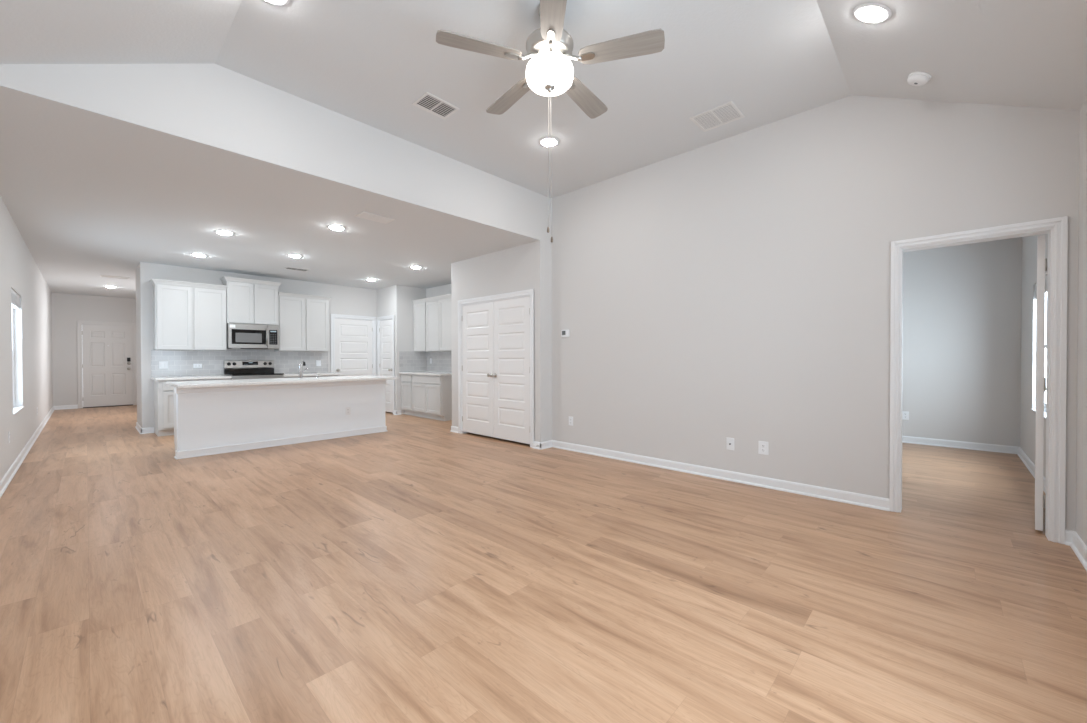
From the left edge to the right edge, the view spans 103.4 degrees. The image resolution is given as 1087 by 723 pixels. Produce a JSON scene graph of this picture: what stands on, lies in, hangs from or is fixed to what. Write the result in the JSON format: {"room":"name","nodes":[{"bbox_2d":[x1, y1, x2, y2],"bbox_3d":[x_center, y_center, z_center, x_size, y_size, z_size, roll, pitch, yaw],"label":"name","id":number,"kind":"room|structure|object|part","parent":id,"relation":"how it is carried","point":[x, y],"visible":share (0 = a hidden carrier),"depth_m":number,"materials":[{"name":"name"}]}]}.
{"room":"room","nodes":[
{"label":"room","id":0,"kind":"room"},
{"bbox_2d":[0,196,52,480],"bbox_3d":[-5.750,-0.306,4.575,16.150,2.950,0.120,0,1,43],"label":"wall","id":1,"kind":"structure","parent":0,"point":[19,272],"depth_m":5.28,"materials":[{"name":"white paint"}]},
{"bbox_2d":[12,308,23,414],"bbox_3d":[-6.085,-0.115,4.900,1.040,1.365,0.132,0,1,43],"label":"window","id":2,"kind":"structure","parent":1,"relation":"in","point":[15,409],"depth_m":5.21,"materials":[{"name":"white plastic"}]},
{"bbox_2d":[11,289,22,338],"bbox_3d":[-6.065,-0.538,4.918,1.020,0.520,0.068,0,1,43],"label":"window blind","id":3,"kind":"object","parent":2,"relation":"attached to","point":[15,298],"visible":0.66,"depth_m":5.08,"materials":[{"name":"white plastic"}]},
{"bbox_3d":[-6.072,-0.649,4.909,1.010,0.018,0.048,0,1,43],"label":"rail","id":4,"kind":"part","parent":3,"relation":"part of","materials":[{"name":"white plastic"}]},
{"bbox_3d":[-6.066,0.561,4.924,1.040,0.012,0.082,0,1,43],"label":"sill","id":5,"kind":"part","parent":2,"relation":"part of","materials":[{"name":"white wood"}]},
{"bbox_2d":[0,406,53,497],"bbox_3d":[-5.679,1.123,4.624,15.800,0.092,0.026,0,1,43],"label":"baseboard","id":6,"kind":"structure","parent":1,"relation":"attached to","point":[11,472],"depth_m":4.99,"materials":[{"name":"white wood"}]},
{"bbox_2d":[52,293,135,405],"bbox_3d":[-10.736,-0.244,10.858,0.120,2.732,2.310,0,1,43],"label":"wall","id":7,"kind":"structure","parent":0,"point":[67,309],"depth_m":10.22,"materials":[{"name":"white paint"}]},
{"bbox_2d":[54,405,77,409],"bbox_3d":[-10.704,1.076,10.794,0.026,0.092,2.140,0,1,43],"label":"baseboard","id":8,"kind":"structure","parent":7,"relation":"attached to","point":[62,406],"depth_m":10.16,"materials":[{"name":"white wood"}]},
{"bbox_2d":[77,321,136,408],"bbox_3d":[-10.841,0.070,10.700,0.186,2.107,1.044,0,1,43],"label":"door","id":9,"kind":"structure","parent":7,"relation":"in","point":[108,376],"depth_m":10.65,"materials":[{"name":"white paint"}]},
{"bbox_2d":[135,263,140,425],"bbox_3d":[-8.191,-0.235,9.284,5.744,2.732,1.120,0,1,43],"label":"wall","id":10,"kind":"structure","parent":0,"point":[138,347],"depth_m":7.18,"materials":[{"name":"white paint"}]},
{"bbox_2d":[135,422,141,433],"bbox_3d":[-6.747,1.102,7.156,0.977,0.092,0.026,0,1,43],"label":"baseboard","id":11,"kind":"structure","parent":10,"relation":"attached to","point":[138,427],"depth_m":7.12,"materials":[{"name":"white wood"}]},
{"bbox_2d":[225,375,282,379],"bbox_3d":[-5.170,0.688,7.673,0.613,0.905,0.766,0,1,43],"label":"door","id":12,"kind":"structure","parent":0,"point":[234,377],"depth_m":7.41,"materials":[{"name":"silver metal"}]},
{"bbox_2d":[140,262,376,427],"bbox_3d":[-5.122,-0.235,8.650,0.659,2.732,4.400,0,1,43],"label":"wall","id":13,"kind":"structure","parent":0,"point":[345,300],"depth_m":7.49,"materials":[{"name":"white paint"}]},
{"bbox_2d":[141,427,153,433],"bbox_3d":[-5.401,1.093,7.875,0.026,0.092,2.891,0,1,43],"label":"baseboard","id":14,"kind":"structure","parent":13,"relation":"attached to","point":[148,429],"depth_m":6.88,"materials":[{"name":"white wood"}]},
{"bbox_2d":[159,361,167,368],"bbox_3d":[-6.202,0.058,7.014,0.010,0.118,0.116,0,1,43],"label":"light switch","id":15,"kind":"object","parent":13,"relation":"attached to","point":[162,364],"visible":1,"depth_m":7.01,"materials":[{"name":"white plastic"}]},
{"bbox_2d":[149,278,226,350],"bbox_3d":[-5.869,-0.741,7.122,0.353,1.105,0.956,0,1,43],"label":"upper cabinet","id":16,"kind":"object","parent":13,"relation":"attached to","point":[186,315],"visible":1,"depth_m":7.00,"materials":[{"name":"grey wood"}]},
{"bbox_3d":[-5.902,-0.703,6.880,0.019,1.010,0.427,0,1,43],"label":"cabinet door","id":17,"kind":"part","parent":16,"relation":"part of","materials":[{"name":"grey wood"}]},
{"bbox_3d":[-5.870,-1.255,7.117,0.353,0.077,0.956,0,1,43],"label":"crown moulding","id":18,"kind":"part","parent":16,"relation":"part of","materials":[{"name":"grey wood"}]},
{"bbox_3d":[-5.590,-0.707,7.212,0.019,1.010,0.424,0,1,43],"label":"cabinet door","id":19,"kind":"part","parent":16,"relation":"part of","materials":[{"name":"grey wood"}]},
{"bbox_2d":[193,364,201,367],"bbox_3d":[-5.903,0.075,7.333,0.008,0.074,0.118,0,1,43],"label":"wall outlet","id":20,"kind":"object","parent":13,"relation":"attached to","point":[194,365],"visible":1,"depth_m":7.33,"materials":[{"name":"white plastic"}]},
{"bbox_2d":[220,276,281,324],"bbox_3d":[-5.267,-1.061,7.750,0.368,0.795,0.872,0,1,43],"label":"upper cabinet","id":21,"kind":"object","parent":13,"relation":"attached to","point":[248,301],"visible":0.92,"depth_m":7.61,"materials":[{"name":"grey wood"}]},
{"bbox_3d":[-5.287,-1.024,7.510,0.019,0.702,0.363,0,1,43],"label":"cabinet door","id":22,"kind":"part","parent":21,"relation":"part of","materials":[{"name":"grey wood"}]},
{"bbox_3d":[-5.267,-1.421,7.747,0.368,0.075,0.872,0,1,43],"label":"crown moulding","id":23,"kind":"part","parent":21,"relation":"part of","materials":[{"name":"grey wood"}]},
{"bbox_2d":[227,323,278,349],"bbox_3d":[-5.237,-0.441,7.724,0.433,0.438,0.766,0,1,43],"label":"microwave","id":24,"kind":"object","parent":21,"relation":"attached to","point":[239,336],"visible":1,"depth_m":7.58,"materials":[{"name":"silver metal"}]},
{"bbox_3d":[-5.189,-0.446,7.547,0.030,0.425,0.575,0,1,43],"label":"door","id":25,"kind":"part","parent":24,"relation":"part of","materials":[{"name":"silver metal"}]},
{"bbox_3d":[-4.973,-0.446,7.723,0.046,0.331,0.022,0,1,43],"label":"door handle","id":26,"kind":"part","parent":24,"relation":"part of","materials":[{"name":"silver metal"}]},
{"bbox_3d":[-4.925,-0.449,7.827,0.030,0.425,0.188,0,1,43],"label":"control panel","id":27,"kind":"part","parent":24,"relation":"part of","materials":[{"name":"silver metal"}]},
{"bbox_3d":[-4.918,-0.439,7.818,0.013,0.265,0.131,0,1,43],"label":"keypad glass","id":28,"kind":"part","parent":24,"relation":"part of","materials":[{"name":"black glass"}]},
{"bbox_3d":[-5.027,-1.027,7.787,0.019,0.702,0.364,0,1,43],"label":"cabinet door","id":29,"kind":"part","parent":21,"relation":"part of","materials":[{"name":"grey wood"}]},
{"bbox_2d":[274,292,331,350],"bbox_3d":[-4.681,-0.745,8.386,0.353,1.085,0.934,0,1,43],"label":"upper cabinet","id":30,"kind":"object","parent":13,"relation":"attached to","point":[303,318],"visible":0.91,"depth_m":8.24,"materials":[{"name":"grey wood"}]},
{"bbox_3d":[-4.742,-0.712,8.115,0.019,1.000,0.424,0,1,43],"label":"cabinet door","id":31,"kind":"part","parent":30,"relation":"part of","materials":[{"name":"grey wood"}]},
{"bbox_3d":[-4.682,-1.254,8.382,0.353,0.067,0.934,0,1,43],"label":"crown moulding","id":32,"kind":"part","parent":30,"relation":"part of","materials":[{"name":"grey wood"}]},
{"bbox_3d":[-4.438,-0.715,8.439,0.019,1.000,0.400,0,1,43],"label":"cabinet door","id":33,"kind":"part","parent":30,"relation":"part of","materials":[{"name":"grey wood"}]},
{"bbox_2d":[316,360,320,365],"bbox_3d":[-4.576,0.034,8.745,0.010,0.118,0.090,0,1,43],"label":"light switch","id":34,"kind":"object","parent":13,"relation":"attached to","point":[318,362],"visible":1,"depth_m":8.74,"materials":[{"name":"white plastic"}]},
{"bbox_2d":[330,314,376,375],"bbox_3d":[-4.108,0.065,9.303,0.186,2.117,0.979,0,1,43],"label":"door","id":35,"kind":"structure","parent":13,"relation":"in","point":[353,338],"depth_m":9.28,"materials":[{"name":"white wood"}]},
{"bbox_2d":[0,64,551,441],"bbox_3d":[-1.586,-0.564,4.055,0.120,3.460,4.928,0,1,43],"label":"wall header","id":36,"kind":"structure","parent":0,"point":[215,105],"depth_m":3.49,"materials":[{"name":"white paint"}]},
{"bbox_2d":[376,285,425,413],"bbox_3d":[-3.148,-0.248,9.658,0.956,2.732,0.830,0,1,43],"label":"wall","id":37,"kind":"structure","parent":0,"point":[396,300],"depth_m":9.17,"materials":[{"name":"white paint"}]},
{"bbox_2d":[377,315,394,413],"bbox_3d":[-3.409,0.068,9.374,0.769,2.107,0.186,0,1,43],"label":"door","id":38,"kind":"structure","parent":37,"relation":"in","point":[385,324],"depth_m":9.32,"materials":[{"name":"white wood"}]},
{"bbox_2d":[394,410,400,414],"bbox_3d":[-3.084,1.077,9.083,0.114,0.092,0.111,0,1,43],"label":"baseboard","id":39,"kind":"structure","parent":37,"relation":"attached to","point":[396,412],"depth_m":9.06,"materials":[{"name":"white wood"}]},
{"bbox_2d":[399,351,426,371],"bbox_3d":[-2.817,0.004,9.307,0.008,0.437,0.650,0,1,43],"label":"backsplash","id":40,"kind":"structure","parent":37,"relation":"attached to","point":[408,361],"depth_m":9.29,"materials":[{"name":"tile"}]},
{"bbox_2d":[426,284,450,297],"bbox_3d":[-1.617,-0.242,8.706,2.680,2.732,0.120,0,1,43],"label":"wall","id":41,"kind":"structure","parent":0,"point":[444,289],"depth_m":9.20,"materials":[{"name":"white paint"}]},
{"bbox_2d":[412,298,437,351],"bbox_3d":[-2.536,-0.767,9.240,0.500,1.105,0.348,0,1,43],"label":"upper cabinet","id":42,"kind":"object","parent":41,"relation":"attached to","point":[419,305],"visible":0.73,"depth_m":9.13,"materials":[{"name":"grey wood"}]},
{"bbox_3d":[-2.537,-1.281,9.235,0.500,0.077,0.348,0,1,43],"label":"crown moulding","id":43,"kind":"part","parent":42,"relation":"part of","materials":[{"name":"grey wood"}]},
{"bbox_3d":[-2.633,-0.730,9.133,0.465,1.010,0.019,0,1,43],"label":"cabinet door","id":44,"kind":"part","parent":42,"relation":"part of","materials":[{"name":"grey wood"}]},
{"bbox_2d":[425,294,451,350],"bbox_3d":[-1.974,-0.763,8.712,1.037,1.105,0.348,0,1,43],"label":"upper cabinet","id":45,"kind":"object","parent":41,"relation":"attached to","point":[438,308],"visible":0.69,"depth_m":8.62,"materials":[{"name":"grey wood"}]},
{"bbox_3d":[-2.266,-0.728,8.788,0.472,1.010,0.019,0,1,43],"label":"cabinet door","id":46,"kind":"part","parent":45,"relation":"part of","materials":[{"name":"grey wood"}]},
{"bbox_3d":[-1.975,-1.277,8.707,1.037,0.077,0.348,0,1,43],"label":"crown moulding","id":47,"kind":"part","parent":45,"relation":"part of","materials":[{"name":"grey wood"}]},
{"bbox_3d":[-1.909,-0.725,8.453,0.477,1.010,0.019,0,1,43],"label":"cabinet door","id":48,"kind":"part","parent":45,"relation":"part of","materials":[{"name":"grey wood"}]},
{"bbox_2d":[426,351,451,371],"bbox_3d":[-2.050,0.005,9.027,1.493,0.437,0.008,0,1,43],"label":"backsplash","id":49,"kind":"structure","parent":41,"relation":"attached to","point":[441,360],"depth_m":9.18,"materials":[{"name":"tile"}]},
{"bbox_2d":[451,240,540,441],"bbox_3d":[-0.245,-0.226,6.654,2.270,2.732,1.233,0,1,43],"label":"wall","id":50,"kind":"structure","parent":0,"point":[514,269],"depth_m":6.16,"materials":[{"name":"white paint"}]},
{"bbox_2d":[450,426,457,432],"bbox_3d":[-1.057,1.089,7.331,0.224,0.092,1.139,0,1,43],"label":"baseboard","id":51,"kind":"structure","parent":50,"relation":"attached to","point":[453,428],"depth_m":6.92,"materials":[{"name":"white wood"}]},
{"bbox_2d":[458,289,533,447],"bbox_3d":[-0.717,0.091,6.292,1.684,2.107,0.186,0,1,43],"label":"door","id":52,"kind":"structure","parent":50,"relation":"in","point":[496,332],"depth_m":6.22,"materials":[{"name":"white wood"}]},
{"bbox_2d":[0,405,1086,722],"bbox_3d":[-2.785,1.185,7.706,16.600,0.100,9.000,0,1,43],"label":"floor","id":53,"kind":"structure","parent":0,"point":[418,570],"depth_m":2.18,"materials":[{"name":"brown wood"}]},
{"bbox_2d":[154,378,230,435],"bbox_3d":[-5.762,0.715,7.067,0.598,0.863,0.910,0,1,43],"label":"base cabinet","id":54,"kind":"object","parent":53,"relation":"on","point":[163,393],"visible":0.34,"depth_m":6.62,"materials":[{"name":"grey wood"}]},
{"bbox_3d":[-5.686,0.745,6.725,0.019,0.550,0.405,0,1,43],"label":"cabinet door","id":55,"kind":"part","parent":54,"relation":"part of","materials":[{"name":"grey wood"}]},
{"bbox_3d":[-5.687,0.375,6.722,0.019,0.140,0.405,0,1,43],"label":"drawer","id":56,"kind":"part","parent":54,"relation":"part of","materials":[{"name":"grey"}]},
{"bbox_2d":[151,375,231,380],"bbox_3d":[-5.760,0.267,7.042,0.634,0.035,0.944,0,1,43],"label":"countertop","id":57,"kind":"structure","parent":54,"relation":"on","point":[215,376],"depth_m":6.83,"materials":[{"name":"white stone"}]},
{"bbox_2d":[224,360,283,379],"bbox_3d":[-5.139,0.561,7.642,0.699,1.158,0.766,0,1,43],"label":"electric range","id":58,"kind":"object","parent":53,"relation":"on","point":[242,369],"visible":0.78,"depth_m":7.70,"materials":[{"name":"silver metal"}]},
{"bbox_2d":[225,373,283,375],"bbox_3d":[-5.135,0.225,7.635,0.595,0.021,0.766,0,1,43],"label":"cooktop","id":59,"kind":"object","parent":58,"relation":"in","point":[226,374],"depth_m":7.56,"materials":[{"name":"black glass"}]},
{"bbox_2d":[174,380,387,459],"bbox_3d":[-3.684,0.719,6.265,0.658,0.863,2.644,0,1,43],"label":"kitchen island","id":60,"kind":"object","parent":53,"relation":"on","point":[222,419],"visible":0.84,"depth_m":5.81,"materials":[{"name":"white"}]},
{"bbox_3d":[-3.507,0.331,6.094,0.142,0.085,2.616,0,1,43],"label":"apron trim","id":61,"kind":"part","parent":60,"relation":"part of","materials":[{"name":"white"}]},
{"bbox_3d":[-3.497,1.107,6.093,0.146,0.088,2.644,0,1,43],"label":"island baseboard","id":62,"kind":"part","parent":60,"relation":"part of","materials":[{"name":"white wood"}]},
{"bbox_2d":[166,375,397,387],"bbox_3d":[-3.575,0.270,6.157,1.020,0.035,2.672,0,1,43],"label":"island countertop","id":63,"kind":"structure","parent":60,"relation":"on","point":[239,382],"depth_m":5.78,"materials":[{"name":"white stone"}]},
{"bbox_2d":[298,360,306,378],"bbox_3d":[-3.577,0.115,6.368,0.135,0.273,0.125,0,1,43],"label":"kitchen faucet","id":64,"kind":"object","parent":63,"relation":"on","point":[301,371],"visible":1,"depth_m":6.31,"materials":[{"name":"silver metal"}]},
{"bbox_2d":[346,407,349,414],"bbox_3d":[-2.984,0.756,6.562,0.008,0.116,0.072,0,1,43],"label":"wall outlet","id":65,"kind":"object","parent":60,"relation":"attached to","point":[347,408],"visible":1,"depth_m":6.56,"materials":[{"name":"white plastic"}]},
{"bbox_2d":[283,375,337,377],"bbox_3d":[-4.586,0.702,8.319,0.598,0.863,0.964,0,1,43],"label":"base cabinet","id":66,"kind":"object","parent":53,"relation":"on","point":[327,375],"visible":0.15,"depth_m":8.12,"materials":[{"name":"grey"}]},
{"bbox_2d":[283,373,339,376],"bbox_3d":[-4.569,0.253,8.310,0.634,0.035,0.987,0,1,43],"label":"countertop","id":67,"kind":"structure","parent":66,"relation":"on","point":[293,374],"depth_m":8.17,"materials":[{"name":"white stone"}]},
{"bbox_2d":[401,374,415,415],"bbox_3d":[-2.643,0.690,9.165,0.460,0.863,0.628,0,1,43],"label":"base cabinet","id":68,"kind":"object","parent":53,"relation":"on","point":[406,379],"visible":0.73,"depth_m":8.94,"materials":[{"name":"grey wood"}]},
{"bbox_3d":[-2.851,0.349,8.938,0.425,0.140,0.019,0,1,43],"label":"drawer","id":69,"kind":"part","parent":68,"relation":"part of","materials":[{"name":"grey wood"}]},
{"bbox_3d":[-2.850,0.719,8.941,0.425,0.550,0.019,0,1,43],"label":"cabinet door","id":70,"kind":"part","parent":68,"relation":"part of","materials":[{"name":"grey wood"}]},
{"bbox_2d":[412,375,451,420],"bbox_3d":[-2.096,0.694,8.650,1.037,0.863,0.628,0,1,43],"label":"base cabinet","id":71,"kind":"object","parent":53,"relation":"on","point":[431,394],"visible":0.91,"depth_m":8.27,"materials":[{"name":"grey wood"}]},
{"bbox_3d":[-2.489,0.722,8.602,0.495,0.550,0.019,0,1,43],"label":"cabinet door","id":72,"kind":"part","parent":71,"relation":"part of","materials":[{"name":"grey wood"}]},
{"bbox_2d":[399,371,451,375],"bbox_3d":[-2.264,0.244,8.787,1.525,0.035,0.654,0,1,43],"label":"countertop","id":73,"kind":"structure","parent":71,"relation":"on","point":[424,372],"depth_m":8.55,"materials":[{"name":"white stone"}]},
{"bbox_3d":[-2.304,0.353,8.424,1.005,0.140,0.019,0,1,43],"label":"drawer","id":74,"kind":"part","parent":71,"relation":"part of","materials":[{"name":"grey wood"}]},
{"bbox_3d":[-2.118,0.724,8.253,0.495,0.550,0.019,0,1,43],"label":"cabinet door","id":75,"kind":"part","parent":71,"relation":"part of","materials":[{"name":"grey wood"}]},
{"bbox_2d":[0,0,1086,298],"bbox_3d":[-3.775,-1.921,6.708,16.093,0.733,5.960,0,1,43],"label":"ceiling","id":76,"kind":"structure","parent":0,"point":[367,62],"depth_m":3.25,"materials":[{"name":"white paint"}]},
{"bbox_2d":[100,275,129,279],"bbox_3d":[-8.064,-1.585,8.085,0.250,0.010,0.400,0,1,43],"label":"ceiling vent","id":77,"kind":"object","parent":76,"relation":"in","point":[107,276],"visible":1,"depth_m":8.09,"materials":[{"name":"white metal"}]},
{"bbox_2d":[191,253,206,256],"bbox_3d":[-5.111,-1.567,6.375,0.204,0.026,0.204,0,1,43],"label":"recessed light","id":78,"kind":"object","parent":76,"relation":"in","point":[193,254],"visible":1,"depth_m":6.33,"materials":[{"name":"white"}]},
{"bbox_2d":[214,230,234,234],"bbox_3d":[-3.885,-1.559,5.232,0.204,0.026,0.204,0,1,43],"label":"recessed light","id":79,"kind":"object","parent":76,"relation":"in","point":[223,232],"visible":1,"depth_m":5.20,"materials":[{"name":"white plastic"}]},
{"bbox_2d":[263,0,289,5],"bbox_3d":[-1.590,-2.140,2.500,0.204,0.026,0.204,0,1,43],"label":"recessed light","id":80,"kind":"object","parent":76,"relation":"in","point":[273,2],"visible":1,"depth_m":2.57,"materials":[{"name":"white plastic"}]},
{"bbox_2d":[287,254,302,257],"bbox_3d":[-3.715,-1.570,6.423,0.204,0.026,0.204,0,1,43],"label":"recessed light","id":81,"kind":"object","parent":76,"relation":"in","point":[290,255],"visible":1,"depth_m":6.39,"materials":[{"name":"white plastic"}]},
{"bbox_2d":[283,267,308,271],"bbox_3d":[-4.240,-1.587,7.389,0.210,0.008,0.360,0,1,43],"label":"ceiling vent","id":82,"kind":"object","parent":76,"relation":"in","point":[289,268],"visible":1,"depth_m":7.39,"materials":[{"name":"white metal"}]},
{"bbox_2d":[327,225,345,229],"bbox_3d":[-2.429,-1.560,5.043,0.204,0.026,0.204,0,1,43],"label":"recessed light","id":83,"kind":"object","parent":76,"relation":"in","point":[334,227],"visible":1,"depth_m":5.01,"materials":[{"name":"white plastic"}]},
{"bbox_2d":[355,211,394,223],"bbox_3d":[-1.839,-1.566,4.688,0.210,0.010,0.360,0,1,43],"label":"ceiling vent","id":84,"kind":"object","parent":76,"relation":"in","point":[365,215],"visible":1,"depth_m":4.67,"materials":[{"name":"white metal"}]},
{"bbox_2d":[412,92,459,119],"bbox_3d":[-0.911,-2.160,3.639,0.235,0.008,0.325,0,1,43],"label":"ceiling vent","id":85,"kind":"object","parent":76,"relation":"in","point":[428,102],"visible":1,"depth_m":3.63,"materials":[{"name":"white metal"}]},
{"bbox_2d":[539,137,558,146],"bbox_3d":[0.054,-2.159,4.250,0.204,0.026,0.204,0,1,43],"label":"recessed light","id":86,"kind":"object","parent":76,"relation":"in","point":[553,141],"visible":0.96,"depth_m":4.22,"materials":[{"name":"white plastic"}]},
{"bbox_2d":[436,0,664,242],"bbox_3d":[0.039,-1.443,2.659,1.296,1.427,1.293,0,1,43],"label":"ceiling fan","id":87,"kind":"object","parent":76,"relation":"hanging from","point":[549,70],"visible":1,"depth_m":2.52,"materials":[{"name":"grey wood"}]},
{"bbox_3d":[-0.368,-1.817,2.477,0.491,0.008,0.146,0,12,-19],"label":"fan blade","id":88,"kind":"part","parent":87,"relation":"part of","materials":[{"name":"beige wood"}]},
{"bbox_3d":[-0.224,-1.822,2.962,0.146,0.008,0.491,-14,9,-36],"label":"fan blade","id":89,"kind":"part","parent":87,"relation":"part of","materials":[{"name":"beige wood"}]},
{"bbox_3d":[0.031,-1.238,2.625,0.008,0.837,0.002,0,1,-2],"label":"pull chain","id":90,"kind":"part","parent":87,"relation":"part of","materials":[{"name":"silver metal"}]},
{"bbox_3d":[0.038,-1.740,2.621,0.290,0.137,0.290,0,1,43],"label":"lamp shade","id":91,"kind":"part","parent":87,"relation":"part of","materials":[{"name":"white glass"}]},
{"bbox_3d":[0.048,-1.208,2.626,0.008,0.897,0.002,0,1,-2],"label":"pull chain","id":92,"kind":"part","parent":87,"relation":"part of","materials":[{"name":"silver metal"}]},
{"bbox_3d":[0.048,-1.815,2.190,0.146,0.008,0.491,11,0,-1],"label":"fan blade","id":93,"kind":"part","parent":87,"relation":"part of","materials":[{"name":"beige wood"}]},
{"bbox_3d":[0.282,-1.823,2.974,0.146,0.008,0.491,-13,-7,34],"label":"fan blade","id":94,"kind":"part","parent":87,"relation":"part of","materials":[{"name":"beige wood"}]},
{"bbox_3d":[0.450,-1.819,2.497,0.491,0.008,0.146,0,-10,17],"label":"fan blade","id":95,"kind":"part","parent":87,"relation":"part of","materials":[{"name":"beige wood"}]},
{"bbox_2d":[689,101,744,131],"bbox_3d":[1.541,-2.166,3.814,0.370,0.009,0.320,0,1,43],"label":"ceiling vent","id":96,"kind":"object","parent":76,"relation":"in","point":[728,112],"visible":1,"depth_m":3.80,"materials":[{"name":"white metal"}]},
{"bbox_2d":[853,3,891,22],"bbox_3d":[1.919,-2.034,2.511,0.203,0.093,0.182,-1,1,-42],"label":"recessed light","id":97,"kind":"object","parent":76,"relation":"in","point":[866,12],"visible":1,"depth_m":2.49,"materials":[{"name":"white plastic"}]},
{"bbox_2d":[907,72,930,85],"bbox_3d":[2.570,-1.934,2.937,0.128,0.088,0.128,0,1,-4],"label":"smoke detector","id":98,"kind":"object","parent":76,"relation":"attached to","point":[914,78],"visible":1,"depth_m":2.91,"materials":[{"name":"white plastic"}]},
{"bbox_2d":[552,95,1079,530],"bbox_3d":[1.819,-0.572,4.251,4.675,3.460,0.120,0,1,43],"label":"wall","id":99,"kind":"structure","parent":0,"point":[738,287],"depth_m":3.87,"materials":[{"name":"white paint"}]},
{"bbox_2d":[561,330,568,336],"bbox_3d":[0.284,-0.366,5.595,0.124,0.094,0.026,0,1,43],"label":"thermostat","id":100,"kind":"object","parent":99,"relation":"attached to","point":[564,333],"visible":1,"depth_m":5.58,"materials":[{"name":"white plastic"}]},
{"bbox_2d":[569,416,572,425],"bbox_3d":[0.353,0.769,5.555,0.072,0.116,0.008,0,1,43],"label":"wall outlet","id":101,"kind":"object","parent":99,"relation":"attached to","point":[570,417],"visible":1,"depth_m":5.55,"materials":[{"name":"white plastic"}]},
{"bbox_2d":[726,437,733,449],"bbox_3d":[1.814,0.802,4.176,0.074,0.118,0.018,0,1,43],"label":"cable jack","id":102,"kind":"object","parent":99,"relation":"attached to","point":[729,441],"visible":1,"depth_m":4.18,"materials":[{"name":"white plastic"}]},
{"bbox_2d":[758,441,767,454],"bbox_3d":[2.034,0.800,3.975,0.086,0.120,0.008,0,1,43],"label":"wall outlet","id":103,"kind":"object","parent":99,"relation":"attached to","point":[762,446],"visible":1,"depth_m":3.98,"materials":[{"name":"white plastic"}]},
{"bbox_2d":[533,440,1074,545],"bbox_3d":[1.619,1.113,4.205,4.588,0.092,0.247,0,1,43],"label":"baseboard","id":104,"kind":"structure","parent":99,"relation":"attached to","point":[875,502],"depth_m":4.10,"materials":[{"name":"white wood"}]},
{"bbox_2d":[889,216,1067,543],"bbox_3d":[3.335,0.118,3.337,0.937,2.091,0.891,0,1,43],"label":"door frame","id":105,"kind":"structure","parent":99,"relation":"in","point":[1056,229],"depth_m":2.90,"materials":[{"name":"white wood"}]},
{"bbox_2d":[902,234,1047,477],"bbox_3d":[3.180,-0.222,5.502,4.700,2.732,3.562,0,1,43],"label":"wall","id":106,"kind":"structure","parent":0,"point":[969,310],"depth_m":5.55,"materials":[{"name":"white paint"}]},
{"bbox_2d":[903,411,908,419],"bbox_3d":[5.067,0.756,6.013,0.072,0.116,0.008,0,1,43],"label":"wall outlet","id":107,"kind":"object","parent":106,"relation":"attached to","point":[905,413],"visible":0.8,"depth_m":6.01,"materials":[{"name":"white plastic"}]},
{"bbox_2d":[902,436,1045,493],"bbox_3d":[3.127,1.098,5.484,4.260,0.092,3.442,0,1,43],"label":"baseboard","id":108,"kind":"structure","parent":106,"relation":"attached to","point":[1029,464],"depth_m":5.51,"materials":[{"name":"white wood"}]},
{"bbox_2d":[1031,296,1046,418],"bbox_3d":[4.799,-0.146,4.065,0.132,1.320,1.200,0,1,43],"label":"window","id":109,"kind":"structure","parent":106,"relation":"in","point":[1045,345],"depth_m":4.44,"materials":[{"name":"white glass"}]},
{"bbox_3d":[4.829,-0.146,4.038,0.042,1.230,1.110,0,1,43],"label":"sash","id":110,"kind":"part","parent":109,"relation":"part of","materials":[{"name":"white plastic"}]},
{"bbox_2d":[1035,275,1046,298],"bbox_3d":[4.777,-0.546,4.082,0.068,0.520,1.180,0,1,43],"label":"window blind","id":111,"kind":"object","parent":106,"relation":"attached to","point":[1046,275],"visible":0.16,"depth_m":4.05,"materials":[{"name":"white plastic"}]},
{"bbox_2d":[1076,98,1086,545],"bbox_3d":[1.740,-0.286,0.886,0.120,2.950,4.998,0,1,43],"label":"wall","id":112,"kind":"structure","parent":0,"point":[1081,450],"depth_m":2.61,"materials":[{"name":"white paint"}]},
{"bbox_2d":[1070,531,1086,570],"bbox_3d":[1.713,1.142,0.974,0.026,0.092,4.828,0,1,43],"label":"baseboard","id":113,"kind":"structure","parent":112,"relation":"attached to","point":[1078,546],"depth_m":2.57,"materials":[{"name":"white wood"}]}
]}

